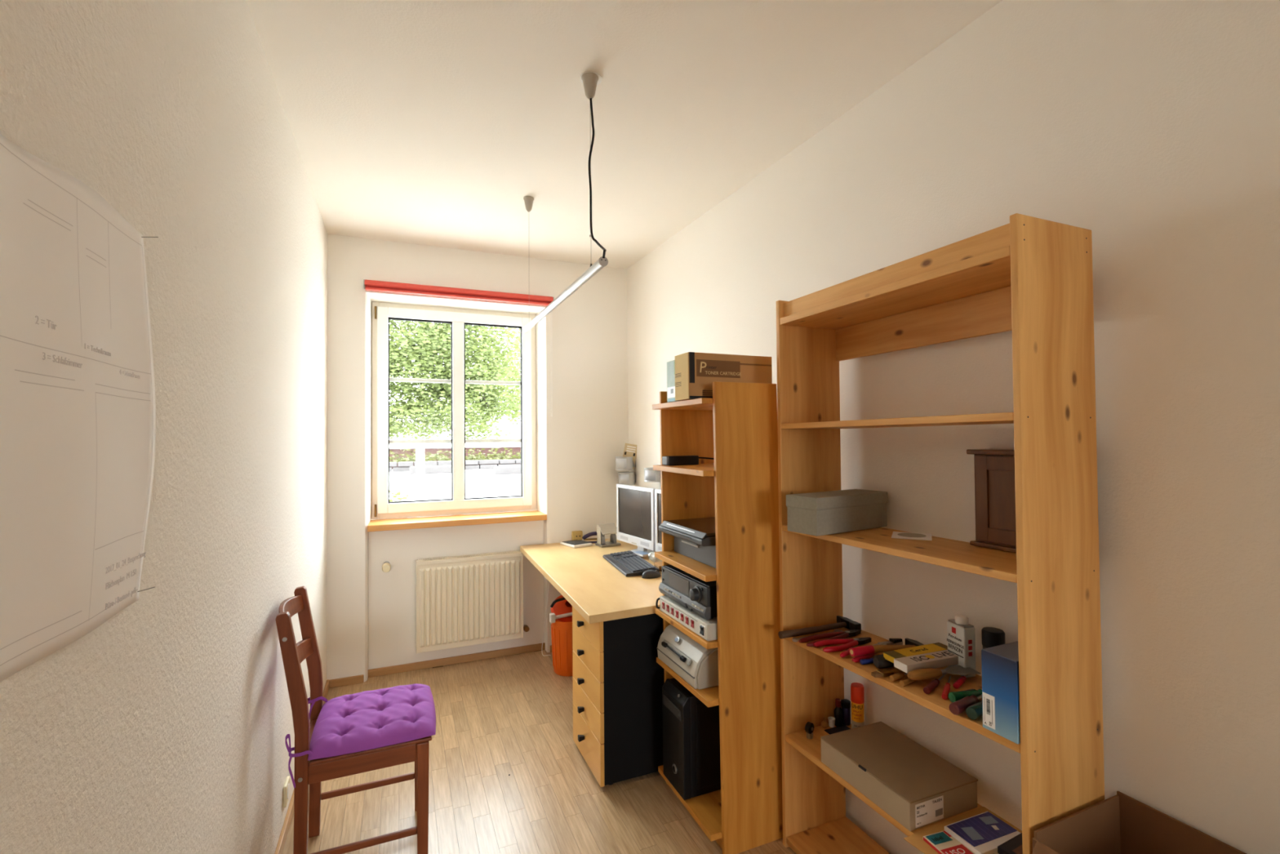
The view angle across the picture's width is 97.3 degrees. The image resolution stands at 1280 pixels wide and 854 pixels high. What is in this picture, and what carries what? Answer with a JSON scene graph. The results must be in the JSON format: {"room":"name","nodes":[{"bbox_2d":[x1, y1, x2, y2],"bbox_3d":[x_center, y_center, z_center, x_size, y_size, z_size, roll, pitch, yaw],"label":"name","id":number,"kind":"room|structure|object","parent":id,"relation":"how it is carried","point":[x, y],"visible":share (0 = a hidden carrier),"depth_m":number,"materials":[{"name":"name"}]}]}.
{"room":"home office","nodes":[
{"label":"home office","id":0,"kind":"room"},
{"bbox_2d":[0,0,327,853],"bbox_3d":[-1.115,0.153,1.369,0.150,2.822,5.600,0,-1,-23],"label":"wall","id":1,"kind":"structure","parent":0,"point":[163,727],"depth_m":1.22,"materials":[{"name":"white paint"}]},
{"bbox_2d":[0,133,158,682],"bbox_3d":[-0.688,-0.031,0.579,0.030,0.630,0.884,0,-1,-22],"label":"sheet","id":2,"kind":"object","parent":1,"relation":"attached to","point":[77,405],"visible":1,"depth_m":0.74,"materials":[{"name":"paper"}]},
{"bbox_2d":[283,776,289,807],"bbox_3d":[-1.383,1.427,2.206,0.014,0.080,0.080,0,-1,-23],"label":"wall socket","id":3,"kind":"object","parent":1,"relation":"attached to","point":[286,785],"visible":1,"depth_m":2.18,"materials":[{"name":"beige plastic"}]},
{"bbox_2d":[274,679,328,853],"bbox_3d":[-0.928,1.534,1.142,0.014,0.050,5.090,0,-1,-23],"label":"baseboard","id":4,"kind":"structure","parent":1,"relation":"attached to","point":[281,843],"depth_m":2.20,"materials":[{"name":"brown wood"}]},
{"bbox_2d":[326,233,628,681],"bbox_3d":[-1.065,0.204,4.131,2.312,2.822,0.460,0,-1,-23],"label":"wall","id":5,"kind":"structure","parent":0,"point":[371,611],"depth_m":3.87,"materials":[{"name":"white paint"}]},
{"bbox_2d":[328,674,364,688],"bbox_3d":[-1.831,1.586,3.515,0.194,0.048,0.014,0,-1,-23],"label":"baseboard","id":6,"kind":"structure","parent":5,"relation":"attached to","point":[351,680],"depth_m":3.51,"materials":[{"name":"brown wood"}]},
{"bbox_2d":[382,561,391,572],"bbox_3d":[-1.632,0.898,3.628,0.052,0.052,0.134,0,-1,-23],"label":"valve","id":7,"kind":"object","parent":5,"relation":"attached to","point":[386,566],"visible":1,"depth_m":3.57,"materials":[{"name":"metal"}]},
{"bbox_2d":[371,301,536,519],"bbox_3d":[-1.309,-0.114,4.062,1.129,1.489,0.148,0,-1,-23],"label":"window","id":8,"kind":"structure","parent":5,"relation":"in","point":[381,312],"depth_m":4.04,"materials":[{"name":"plastic"}]},
{"bbox_2d":[368,642,545,677],"bbox_3d":[-1.225,1.587,3.852,1.170,0.048,0.014,0,-1,-23],"label":"baseboard","id":9,"kind":"structure","parent":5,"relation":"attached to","point":[534,647],"depth_m":3.83,"materials":[{"name":"brown wood"}]},
{"bbox_2d":[367,510,546,531],"bbox_3d":[-1.249,0.648,3.924,1.156,0.040,0.278,0,-1,-23],"label":"window sill","id":10,"kind":"structure","parent":5,"relation":"attached to","point":[390,524],"depth_m":3.83,"materials":[{"name":"brown wood"}]},
{"bbox_2d":[363,279,554,416],"bbox_3d":[-1.188,-0.506,3.818,1.231,0.863,0.047,0,-1,-23],"label":"roller blind","id":11,"kind":"object","parent":5,"relation":"attached to","point":[371,285],"visible":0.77,"depth_m":3.79,"materials":[{"name":"fabric"}]},
{"bbox_2d":[416,550,529,653],"bbox_3d":[-1.130,1.174,3.848,0.742,0.596,0.113,0,-1,-23],"label":"panel radiator","id":12,"kind":"object","parent":5,"relation":"attached to","point":[465,600],"visible":0.99,"depth_m":3.79,"materials":[{"name":"metal"}]},
{"bbox_2d":[417,550,520,561],"bbox_3d":[-1.155,0.883,3.847,0.686,0.014,0.077,0,-1,-23],"label":"grille","id":13,"kind":"object","parent":12,"relation":"attached to","point":[513,554],"depth_m":3.83,"materials":[{"name":"metal"}]},
{"bbox_2d":[571,530,582,540],"bbox_3d":[-0.458,0.792,4.109,0.077,0.065,0.032,0,-1,-23],"label":"wall socket","id":14,"kind":"object","parent":5,"relation":"attached to","point":[576,535],"visible":0.96,"depth_m":4.10,"materials":[{"name":"beige plastic"}]},
{"bbox_2d":[282,649,795,853],"bbox_3d":[0.026,1.634,1.580,2.412,0.150,5.450,0,-1,-23],"label":"floor","id":15,"kind":"structure","parent":0,"point":[497,718],"depth_m":2.46,"materials":[{"name":"brown wood"}]},
{"bbox_2d":[275,586,431,853],"bbox_3d":[-1.047,1.097,2.095,0.496,0.961,0.386,0,-1,-23],"label":"dining chair","id":16,"kind":"object","parent":15,"relation":"on","point":[307,811],"visible":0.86,"depth_m":1.96,"materials":[{"name":"brown wood"}]},
{"bbox_2d":[284,683,435,787],"bbox_3d":[-1.013,1.099,2.103,0.480,0.168,0.460,0,-1,-23],"label":"seat cushion","id":17,"kind":"object","parent":16,"relation":"on","point":[366,720],"visible":0.99,"depth_m":2.02,"materials":[{"name":"purple fabric"}]},
{"bbox_2d":[549,595,573,676],"bbox_3d":[-0.473,1.361,3.736,0.285,0.484,0.290,0,-1,-23],"label":"waste bin","id":18,"kind":"object","parent":15,"relation":"on","point":[561,616],"visible":0.59,"depth_m":3.62,"materials":[{"name":"orange plastic"}]},
{"bbox_2d":[520,538,662,623],"bbox_3d":[-0.140,1.205,3.333,0.879,0.775,1.686,0,-1,-23],"label":"desk","id":19,"kind":"object","parent":15,"relation":"on","point":[598,591],"visible":0.41,"depth_m":2.96,"materials":[{"name":"brown wood"}]},
{"bbox_2d":[541,581,551,656],"bbox_3d":[-0.594,1.251,4.014,0.223,0.744,0.048,0,-1,-23],"label":"cable","id":20,"kind":"object","parent":19,"relation":"hanging from","point":[548,581],"visible":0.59,"depth_m":3.98,"materials":[{"name":"white plastic"}]},
{"bbox_2d":[560,539,591,548],"bbox_3d":[-0.452,0.819,3.971,0.150,0.026,0.200,0,-1,-37],"label":"calculator","id":21,"kind":"object","parent":19,"relation":"on","point":[574,544],"visible":1,"depth_m":3.92,"materials":[{"name":"white plastic"}]},
{"bbox_2d":[582,531,604,542],"bbox_3d":[-0.335,0.792,4.049,0.164,0.080,0.028,0,-1,-11],"label":"stapler","id":22,"kind":"object","parent":19,"relation":"on","point":[584,537],"visible":0.54,"depth_m":4.04,"materials":[{"name":"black plastic"}]},
{"bbox_2d":[595,523,621,547],"bbox_3d":[-0.225,0.755,3.950,0.150,0.148,0.110,0,-1,-29],"label":"hole punch","id":23,"kind":"object","parent":19,"relation":"on","point":[609,528],"visible":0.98,"depth_m":3.93,"materials":[{"name":"metal"}]},
{"bbox_2d":[602,550,659,576],"bbox_3d":[-0.064,0.798,3.327,0.193,0.036,0.524,0,-1,-18],"label":"keyboard","id":24,"kind":"object","parent":19,"relation":"on","point":[628,562],"visible":1,"depth_m":3.25,"materials":[{"name":"grey plastic"}]},
{"bbox_2d":[616,484,655,552],"bbox_3d":[0.018,0.605,3.700,0.176,0.436,0.466,0,-1,-31],"label":"computer monitor","id":25,"kind":"object","parent":19,"relation":"on","point":[635,505],"visible":0.92,"depth_m":3.65,"materials":[{"name":"silver metal"}]},
{"bbox_2d":[640,541,648,546],"bbox_3d":[0.029,0.737,3.551,0.002,0.022,0.100,0,-1,-31],"label":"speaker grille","id":26,"kind":"object","parent":25,"relation":"attached to","point":[642,544],"depth_m":3.55,"materials":[{"name":"white plastic"}]},
{"bbox_2d":[633,550,648,556],"bbox_3d":[0.009,0.799,3.554,0.060,0.013,0.120,0,-1,-35],"label":"paper pad","id":27,"kind":"object","parent":19,"relation":"on","point":[639,553],"visible":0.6,"depth_m":3.54,"materials":[{"name":"white paper"}]},
{"bbox_2d":[641,569,661,578],"bbox_3d":[0.064,0.792,3.045,0.112,0.037,0.064,0,-1,-27],"label":"computer mouse","id":28,"kind":"object","parent":19,"relation":"on","point":[650,574],"visible":1,"depth_m":3.02,"materials":[{"name":"black plastic"}]},
{"bbox_2d":[648,551,662,562],"bbox_3d":[0.094,0.784,3.382,0.060,0.060,0.107,0,-1,-23],"label":"glass jar","id":29,"kind":"object","parent":19,"relation":"on","point":[651,557],"visible":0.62,"depth_m":3.36,"materials":[{"name":"clear glass"}]},
{"bbox_2d":[653,561,662,570],"bbox_3d":[0.129,0.798,3.224,0.074,0.030,0.104,0,-1,-15],"label":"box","id":30,"kind":"object","parent":19,"relation":"on","point":[659,564],"visible":0.36,"depth_m":3.21,"materials":[{"name":"cardboard"}]},
{"bbox_2d":[654,488,662,551],"bbox_3d":[0.262,0.595,3.300,0.176,0.436,0.435,0,-1,-31],"label":"computer monitor","id":31,"kind":"object","parent":19,"relation":"on","point":[657,491],"visible":0.21,"depth_m":3.43,"materials":[{"name":"silver metal"}]},
{"bbox_2d":[572,606,664,786],"bbox_3d":[-0.020,1.212,2.732,0.570,0.738,0.422,0,-1,-23],"label":"drawer unit","id":32,"kind":"object","parent":15,"relation":"on","point":[619,681],"visible":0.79,"depth_m":2.51,"materials":[{"name":"black laminate"}]},
{"bbox_2d":[652,381,782,853],"bbox_3d":[0.304,0.702,2.347,0.333,1.737,0.526,0,-1,-23],"label":"shelf","id":33,"kind":"object","parent":15,"relation":"on","point":[737,428],"depth_m":2.14,"materials":[{"name":"brown wood"}]},
{"bbox_2d":[666,360,676,402],"bbox_3d":[0.234,-0.191,2.394,0.222,0.172,0.100,0,-1,-23],"label":"carton","id":34,"kind":"object","parent":33,"relation":"on","point":[670,365],"visible":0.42,"depth_m":2.36,"materials":[{"name":"white cardboard"}]},
{"bbox_2d":[656,623,718,688],"bbox_3d":[0.276,0.930,2.366,0.310,0.160,0.352,0,-1,-23],"label":"printer","id":35,"kind":"object","parent":33,"relation":"on","point":[698,665],"visible":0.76,"depth_m":2.23,"materials":[{"name":"grey plastic"}]},
{"bbox_2d":[658,516,715,568],"bbox_3d":[0.301,0.481,2.369,0.315,0.142,0.390,0,-1,-23],"label":"printer","id":36,"kind":"object","parent":33,"relation":"on","point":[695,539],"visible":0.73,"depth_m":2.31,"materials":[{"name":"grey plastic"}]},
{"bbox_2d":[662,455,714,465],"bbox_3d":[0.295,0.148,2.487,0.384,0.041,0.150,-1,-1,13],"label":"router","id":37,"kind":"object","parent":33,"relation":"on","point":[671,460],"visible":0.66,"depth_m":2.49,"materials":[{"name":"black plastic"}]},
{"bbox_2d":[658,564,717,619],"bbox_3d":[0.291,0.674,2.363,0.308,0.126,0.408,0,-1,-23],"label":"stereo receiver","id":38,"kind":"object","parent":33,"relation":"on","point":[697,595],"visible":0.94,"depth_m":2.25,"materials":[{"name":"black plastic"}]},
{"bbox_2d":[662,678,720,799],"bbox_3d":[0.278,1.282,2.385,0.324,0.402,0.196,0,-1,-23],"label":"computer tower","id":39,"kind":"object","parent":33,"relation":"on","point":[691,728],"visible":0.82,"depth_m":2.27,"materials":[{"name":"black plastic"}]},
{"bbox_2d":[699,625,703,635],"bbox_3d":[0.232,0.765,2.117,0.006,0.034,0.022,0,-1,-23],"label":"switch","id":40,"kind":"object","parent":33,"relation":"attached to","point":[701,627],"depth_m":2.12,"materials":[{"name":"black plastic"}]},
{"bbox_2d":[674,351,772,400],"bbox_3d":[0.344,-0.199,2.310,0.392,0.182,0.120,0,-1,-23],"label":"carton","id":41,"kind":"object","parent":33,"relation":"on","point":[695,373],"visible":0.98,"depth_m":2.24,"materials":[{"name":"brown cardboard"}]},
{"bbox_2d":[776,213,1104,853],"bbox_3d":[0.838,0.533,1.767,0.290,2.045,0.912,0,-1,-23],"label":"shelf","id":42,"kind":"object","parent":15,"relation":"on","point":[1031,277],"depth_m":1.45,"materials":[{"name":"wood"}]},
{"bbox_2d":[804,721,813,738],"bbox_3d":[0.626,1.118,2.079,0.038,0.055,0.024,1,-1,-43],"label":"wheel","id":43,"kind":"object","parent":42,"relation":"on","point":[809,727],"visible":1,"depth_m":2.07,"materials":[{"name":"rubber"}]},
{"bbox_2d":[806,732,813,738],"bbox_3d":[0.626,1.135,2.079,0.024,0.022,0.024,1,-1,-43],"label":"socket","id":44,"kind":"object","parent":43,"relation":"attached to","point":[809,735],"depth_m":2.07,"materials":[{"name":"metal"}]},
{"bbox_2d":[791,629,842,641],"bbox_3d":[0.649,0.761,2.055,0.224,0.009,0.032,0,-1,-23],"label":"steel spanner","id":45,"kind":"object","parent":42,"relation":"on","point":[794,639],"visible":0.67,"depth_m":2.03,"materials":[{"name":"silver metal"}]},
{"bbox_2d":[777,615,861,639],"bbox_3d":[0.658,0.749,2.087,0.316,0.033,0.116,0,-1,-23],"label":"hammer","id":46,"kind":"object","parent":42,"relation":"on","point":[842,621],"visible":0.93,"depth_m":2.09,"materials":[{"name":"metal"}]},
{"bbox_2d":[798,629,861,646],"bbox_3d":[0.690,0.752,2.020,0.267,0.018,0.066,0,-1,-25],"label":"pliers","id":47,"kind":"object","parent":42,"relation":"on","point":[842,634],"visible":0.92,"depth_m":2.02,"materials":[{"name":"metal"}]},
{"bbox_2d":[786,488,888,536],"bbox_3d":[0.703,0.298,2.001,0.373,0.126,0.139,0,-1,-31],"label":"box","id":48,"kind":"object","parent":42,"relation":"on","point":[831,512],"visible":1,"depth_m":1.93,"materials":[{"name":"grey cardboard"}]},
{"bbox_2d":[824,724,850,734],"bbox_3d":[0.753,1.144,2.116,0.097,0.003,0.065,0,-1,-23],"label":"sheet","id":49,"kind":"object","parent":42,"relation":"on","point":[837,729],"visible":0.5,"depth_m":2.13,"materials":[{"name":"black paper"}]},
{"bbox_2d":[834,697,842,726],"bbox_3d":[0.763,1.097,2.167,0.031,0.098,0.031,0,-1,-23],"label":"bottle","id":50,"kind":"object","parent":42,"relation":"on","point":[837,710],"visible":0.99,"depth_m":2.16,"materials":[{"name":"black plastic"}]},
{"bbox_2d":[813,637,871,652],"bbox_3d":[0.711,0.749,1.953,0.218,0.018,0.078,0,-1,-19],"label":"pliers","id":51,"kind":"object","parent":42,"relation":"on","point":[847,643],"visible":0.99,"depth_m":1.95,"materials":[{"name":"red rubber"}]},
{"bbox_2d":[840,698,850,725],"bbox_3d":[0.796,1.102,2.178,0.035,0.088,0.035,0,-1,-23],"label":"bottle","id":52,"kind":"object","parent":42,"relation":"on","point":[846,704],"visible":0.96,"depth_m":2.16,"materials":[{"name":"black plastic"}]},
{"bbox_2d":[850,682,864,728],"bbox_3d":[0.822,1.059,2.128,0.048,0.172,0.048,0,-1,-23],"label":"glue bottle","id":53,"kind":"object","parent":42,"relation":"on","point":[857,690],"visible":0.97,"depth_m":2.11,"materials":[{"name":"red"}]},
{"bbox_2d":[840,642,887,662],"bbox_3d":[0.757,0.746,1.877,0.208,0.018,0.074,0,-1,-32],"label":"pliers","id":54,"kind":"object","parent":42,"relation":"on","point":[856,659],"visible":0.34,"depth_m":1.83,"materials":[{"name":"red plastic"}]},
{"bbox_2d":[859,657,873,664],"bbox_3d":[0.774,0.746,1.808,0.151,0.016,0.016,0,-1,-15],"label":"screwdriver","id":55,"kind":"object","parent":42,"relation":"on","point":[864,661],"visible":0.49,"depth_m":1.79,"materials":[{"name":"blue plastic"}]},
{"bbox_2d":[872,653,893,668],"bbox_3d":[0.795,0.732,1.772,0.125,0.039,0.040,0,-1,-15],"label":"gun","id":56,"kind":"object","parent":42,"relation":"on","point":[879,661],"visible":0.47,"depth_m":1.75,"materials":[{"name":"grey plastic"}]},
{"bbox_2d":[848,638,924,656],"bbox_3d":[0.817,0.730,1.831,0.272,0.042,0.111,0,-1,-23],"label":"hammer","id":57,"kind":"object","parent":42,"relation":"on","point":[870,649],"visible":0.59,"depth_m":1.83,"materials":[{"name":"red wood"}]},
{"bbox_2d":[871,667,903,677],"bbox_3d":[0.770,0.744,1.717,0.145,0.014,0.028,0,-1,-18],"label":"brush","id":58,"kind":"object","parent":42,"relation":"on","point":[885,672],"visible":0.81,"depth_m":1.70,"materials":[{"name":"brown wood"}]},
{"bbox_2d":[877,638,902,644],"bbox_3d":[0.864,0.744,1.942,0.094,0.023,0.027,0,-1,-11],"label":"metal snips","id":59,"kind":"object","parent":42,"relation":"on","point":[891,641],"visible":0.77,"depth_m":1.94,"materials":[{"name":"metal"}]},
{"bbox_2d":[889,672,907,681],"bbox_3d":[0.785,0.741,1.684,0.101,0.017,0.017,0,-1,-28],"label":"screwdriver","id":60,"kind":"object","parent":42,"relation":"on","point":[893,677],"visible":0.91,"depth_m":1.67,"materials":[{"name":"brown wood"}]},
{"bbox_2d":[820,721,977,831],"bbox_3d":[0.811,1.096,1.804,0.277,0.086,0.376,0,-1,-22],"label":"box","id":61,"kind":"object","parent":42,"relation":"on","point":[914,785],"visible":1,"depth_m":1.73,"materials":[{"name":"brown cardboard"}]},
{"bbox_2d":[899,678,915,686],"bbox_3d":[0.798,0.740,1.650,0.101,0.016,0.016,0,-1,-30],"label":"screwdriver","id":62,"kind":"object","parent":42,"relation":"on","point":[904,682],"visible":0.73,"depth_m":1.63,"materials":[{"name":"brown wood"}]},
{"bbox_2d":[891,531,932,540],"bbox_3d":[0.884,0.354,1.833,0.116,0.005,0.116,-1,-1,27],"label":"disc sleeve","id":63,"kind":"object","parent":42,"relation":"on","point":[899,535],"visible":1,"depth_m":1.82,"materials":[{"name":"paper"}]},
{"bbox_2d":[923,674,944,693],"bbox_3d":[0.851,0.737,1.622,0.146,0.019,0.019,1,-1,-44],"label":"screwdriver","id":64,"kind":"object","parent":42,"relation":"on","point":[933,684],"visible":1,"depth_m":1.59,"materials":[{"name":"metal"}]},
{"bbox_2d":[906,665,981,679],"bbox_3d":[0.881,0.718,1.649,0.215,0.029,0.064,0,-1,-12],"label":"scraper","id":65,"kind":"object","parent":42,"relation":"on","point":[930,673],"visible":0.98,"depth_m":1.64,"materials":[{"name":"brown wood"}]},
{"bbox_2d":[893,649,958,673],"bbox_3d":[0.886,0.705,1.704,0.251,0.025,0.052,0,-1,-19],"label":"carton","id":66,"kind":"object","parent":65,"relation":"on","point":[944,658],"visible":0.9,"depth_m":1.68,"materials":[{"name":"cardboard"}]},
{"bbox_2d":[883,642,947,663],"bbox_3d":[0.876,0.710,1.767,0.231,0.021,0.060,0,-1,-20],"label":"carton","id":67,"kind":"object","parent":66,"relation":"on","point":[890,655],"visible":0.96,"depth_m":1.76,"materials":[{"name":"yellow cardboard"}]},
{"bbox_2d":[941,675,951,699],"bbox_3d":[0.874,0.737,1.601,0.016,0.016,0.161,-1,-1,34],"label":"screwdriver","id":68,"kind":"object","parent":42,"relation":"on","point":[944,695],"visible":1,"depth_m":1.56,"materials":[{"name":"red plastic"}]},
{"bbox_2d":[952,674,968,688],"bbox_3d":[0.942,0.738,1.646,0.126,0.016,0.016,1,-1,-45],"label":"screwdriver","id":69,"kind":"object","parent":42,"relation":"on","point":[961,680],"visible":0.92,"depth_m":1.62,"materials":[{"name":"red plastic"}]},
{"bbox_2d":[946,614,975,677],"bbox_3d":[0.978,0.661,1.717,0.041,0.174,0.073,0,-1,-11],"label":"can","id":70,"kind":"object","parent":42,"relation":"on","point":[961,636],"visible":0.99,"depth_m":1.69,"materials":[{"name":"white plastic"}]},
{"bbox_2d":[903,806,1022,853],"bbox_3d":[0.932,1.131,1.487,0.327,0.002,0.288,0,-1,-23],"label":"sheet","id":71,"kind":"object","parent":42,"relation":"on","point":[917,840],"visible":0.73,"depth_m":1.58,"materials":[{"name":"paper"}]},
{"bbox_2d":[923,830,998,853],"bbox_3d":[0.862,1.125,1.512,0.146,0.011,0.115,0,-1,-17],"label":"packet","id":72,"kind":"object","parent":71,"relation":"on","point":[942,842],"visible":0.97,"depth_m":1.51,"materials":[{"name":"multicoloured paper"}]},
{"bbox_2d":[944,811,1021,853],"bbox_3d":[0.944,1.113,1.544,0.170,0.014,0.112,0,-1,-21],"label":"packet","id":73,"kind":"object","parent":72,"relation":"on","point":[982,833],"visible":0.93,"depth_m":1.54,"materials":[{"name":"paper"}]},
{"bbox_2d":[960,826,984,839],"bbox_3d":[0.905,1.107,1.534,0.033,0.001,0.048,0,-1,-7],"label":"picture","id":74,"kind":"object","parent":73,"relation":"on","point":[966,833],"depth_m":1.53},
{"bbox_2d":[978,815,998,824],"bbox_3d":[0.982,1.107,1.587,0.039,0.001,0.029,0,-1,-9],"label":"picture","id":75,"kind":"object","parent":73,"relation":"on","point":[983,820],"depth_m":1.59},
{"bbox_2d":[997,832,1022,853],"bbox_3d":[1.027,1.104,1.435,0.169,0.048,0.129,0,-1,-27],"label":"game box","id":76,"kind":"object","parent":71,"relation":"on","point":[1013,846],"visible":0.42,"depth_m":1.45,"materials":[{"name":"black cardboard"}]},
{"bbox_2d":[1012,844,1022,853],"bbox_3d":[1.034,1.080,1.427,0.140,0.001,0.096,0,-1,-27],"label":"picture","id":77,"kind":"object","parent":76,"relation":"on","point":[1016,849],"depth_m":1.44},
{"bbox_2d":[948,694,982,715],"bbox_3d":[0.879,0.727,1.494,0.169,0.029,0.029,0,-1,-32],"label":"screwdriver","id":78,"kind":"object","parent":42,"relation":"on","point":[957,707],"visible":0.79,"depth_m":1.46,"materials":[{"name":"plastic"}]},
{"bbox_2d":[948,688,982,702],"bbox_3d":[0.915,0.729,1.538,0.159,0.027,0.027,0,-1,-15],"label":"screwdriver","id":79,"kind":"object","parent":42,"relation":"on","point":[953,696],"visible":0.7,"depth_m":1.52,"materials":[{"name":"plastic"}]},
{"bbox_2d":[965,700,982,719],"bbox_3d":[0.901,0.724,1.465,0.156,0.031,0.031,0,-1,-33],"label":"screwdriver","id":80,"kind":"object","parent":42,"relation":"on","point":[974,712],"visible":0.49,"depth_m":1.42,"materials":[{"name":"plastic"}]},
{"bbox_2d":[966,448,1016,552],"bbox_3d":[1.070,0.205,1.561,0.085,0.282,0.293,0,-1,-23],"label":"cabinet","id":81,"kind":"object","parent":42,"relation":"on","point":[994,468],"visible":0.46,"depth_m":1.61,"materials":[{"name":"brown wood"}]},
{"bbox_2d":[981,626,1004,648],"bbox_3d":[1.021,0.665,1.627,0.058,0.159,0.058,0,-1,-23],"label":"aerosol can","id":82,"kind":"object","parent":42,"relation":"on","point":[991,637],"visible":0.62,"depth_m":1.61,"materials":[{"name":"grey plastic"}]},
{"bbox_2d":[981,640,1020,743],"bbox_3d":[0.925,0.641,1.374,0.151,0.190,0.086,0,-1,-23],"label":"carton","id":83,"kind":"object","parent":42,"relation":"on","point":[999,664],"visible":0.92,"depth_m":1.34,"materials":[{"name":"blue cardboard"}]},
{"bbox_2d":[1032,791,1246,853],"bbox_3d":[1.110,1.219,1.067,0.400,0.644,0.538,0,-1,-23],"label":"carton","id":84,"kind":"object","parent":15,"relation":"on","point":[1120,823],"visible":1,"depth_m":1.33,"materials":[{"name":"cardboard"}]},
{"bbox_2d":[246,0,1002,268],"bbox_3d":[-0.048,-1.335,1.749,2.512,0.150,5.800,0,-1,-23],"label":"ceiling","id":85,"kind":"structure","parent":0,"point":[428,122],"depth_m":2.15,"materials":[{"name":"white paint"}]},
{"bbox_2d":[522,71,608,333],"bbox_3d":[-0.380,-0.883,2.501,0.080,0.720,1.362,0,-1,-23],"label":"lamp","id":86,"kind":"object","parent":85,"relation":"hanging from","point":[590,79],"visible":1,"depth_m":2.01,"materials":[{"name":"grey plastic"}]},
{"bbox_2d":[626,0,1279,853],"bbox_3d":[0.943,0.153,2.248,0.300,2.822,5.600,0,-1,-23],"label":"wall","id":87,"kind":"structure","parent":0,"point":[1150,127],"depth_m":1.44,"materials":[{"name":"white paint"}]},
{"bbox_2d":[615,456,635,470],"bbox_3d":[-0.108,0.267,4.157,0.152,0.097,0.129,0,-1,-23],"label":"tin","id":88,"kind":"object","parent":87,"relation":"attached to","point":[622,463],"visible":0.98,"depth_m":4.10,"materials":[{"name":"metal"}]},
{"bbox_2d":[622,443,636,469],"bbox_3d":[-0.076,0.217,4.154,0.130,0.198,0.028,0,-1,-8],"label":"postcard","id":89,"kind":"object","parent":88,"relation":"in","point":[630,450],"visible":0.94,"depth_m":4.15,"materials":[{"name":"paper"}]},
{"bbox_2d":[624,445,635,456],"bbox_3d":[-0.072,0.177,4.148,0.082,0.080,0.033,0,-1,-23],"label":"print","id":90,"kind":"object","parent":89,"relation":"attached to","point":[629,451],"depth_m":4.15,"materials":[{"name":"beige paper"}]},
{"bbox_2d":[617,471,635,485],"bbox_3d":[-0.097,0.381,4.160,0.128,0.094,0.123,0,-1,-23],"label":"tin","id":91,"kind":"object","parent":87,"relation":"attached to","point":[624,477],"visible":0.91,"depth_m":4.11,"materials":[{"name":"metal"}]},
{"bbox_2d":[644,467,660,482],"bbox_3d":[0.085,0.319,3.760,0.121,0.090,0.119,0,-1,-23],"label":"tin","id":92,"kind":"object","parent":87,"relation":"attached to","point":[651,475],"visible":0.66,"depth_m":3.71,"materials":[{"name":"metal"}]},
{"label":"outside","id":93,"kind":"structure","parent":0,"visible":0},
{"bbox_2d":[389,468,528,516],"bbox_3d":[-9.349,3.229,47.328,100.000,0.300,85.500,0,-1,-23],"label":"ground","id":94,"kind":"structure","parent":93,"point":[479,482],"depth_m":26.01,"materials":[{"name":"white"}]},
{"bbox_2d":[389,489,416,518],"bbox_3d":[-3.820,1.655,8.657,0.950,1.332,1.218,0,-1,-37],"label":"shrub","id":95,"kind":"object","parent":94,"relation":"on","point":[398,493],"visible":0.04,"depth_m":8.73,"materials":[{"name":"green plant"}]},
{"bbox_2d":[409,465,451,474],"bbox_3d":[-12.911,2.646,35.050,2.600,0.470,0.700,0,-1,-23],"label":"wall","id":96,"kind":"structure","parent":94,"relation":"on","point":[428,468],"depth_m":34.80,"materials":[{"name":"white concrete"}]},
{"bbox_2d":[389,458,520,471],"bbox_3d":[-10.865,2.640,39.689,27.208,0.620,0.779,0,-1,-23],"label":"stone wall","id":97,"kind":"structure","parent":94,"relation":"on","point":[483,464],"depth_m":38.98,"materials":[{"name":"white stone"}]},
{"bbox_2d":[389,447,520,462],"bbox_3d":[-12.140,2.058,41.030,26.199,1.193,2.442,0,-1,-23],"label":"shrubs","id":98,"kind":"object","parent":94,"relation":"on","point":[428,458],"visible":0.17,"depth_m":40.37,"materials":[{"name":"green plant"}]},
{"bbox_2d":[389,319,520,515],"bbox_3d":[-5.329,-0.905,14.059,5.845,6.682,4.465,0,-1,-23],"label":"broadleaf tree","id":99,"kind":"object","parent":94,"relation":"on","point":[429,347],"visible":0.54,"depth_m":13.60,"materials":[{"name":"green plant"}]},
{"bbox_2d":[389,425,520,469],"bbox_3d":[-12.944,1.475,45.558,36.800,3.200,7.200,0,-1,-23],"label":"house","id":100,"kind":"structure","parent":94,"relation":"on","point":[515,430],"depth_m":42.77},
{"bbox_2d":[389,443,520,517],"bbox_3d":[-2.452,1.273,8.284,14.000,2.060,0.090,0,-1,-23],"label":"railing","id":101,"kind":"object","parent":94,"relation":"on","point":[420,447],"visible":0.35,"depth_m":7.98,"materials":[{"name":"metal"}]},
{"bbox_2d":[465,327,520,431],"bbox_3d":[-3.677,-0.792,18.575,5.448,6.596,4.414,0,-1,-23],"label":"broadleaf tree","id":102,"kind":"object","parent":94,"relation":"on","point":[498,328],"visible":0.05,"depth_m":18.37,"materials":[{"name":"green plant"}]},
{"bbox_2d":[493,465,520,474],"bbox_3d":[-7.687,2.585,34.021,2.200,0.470,0.700,0,-1,-23],"label":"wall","id":103,"kind":"structure","parent":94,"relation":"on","point":[512,469],"depth_m":33.58,"materials":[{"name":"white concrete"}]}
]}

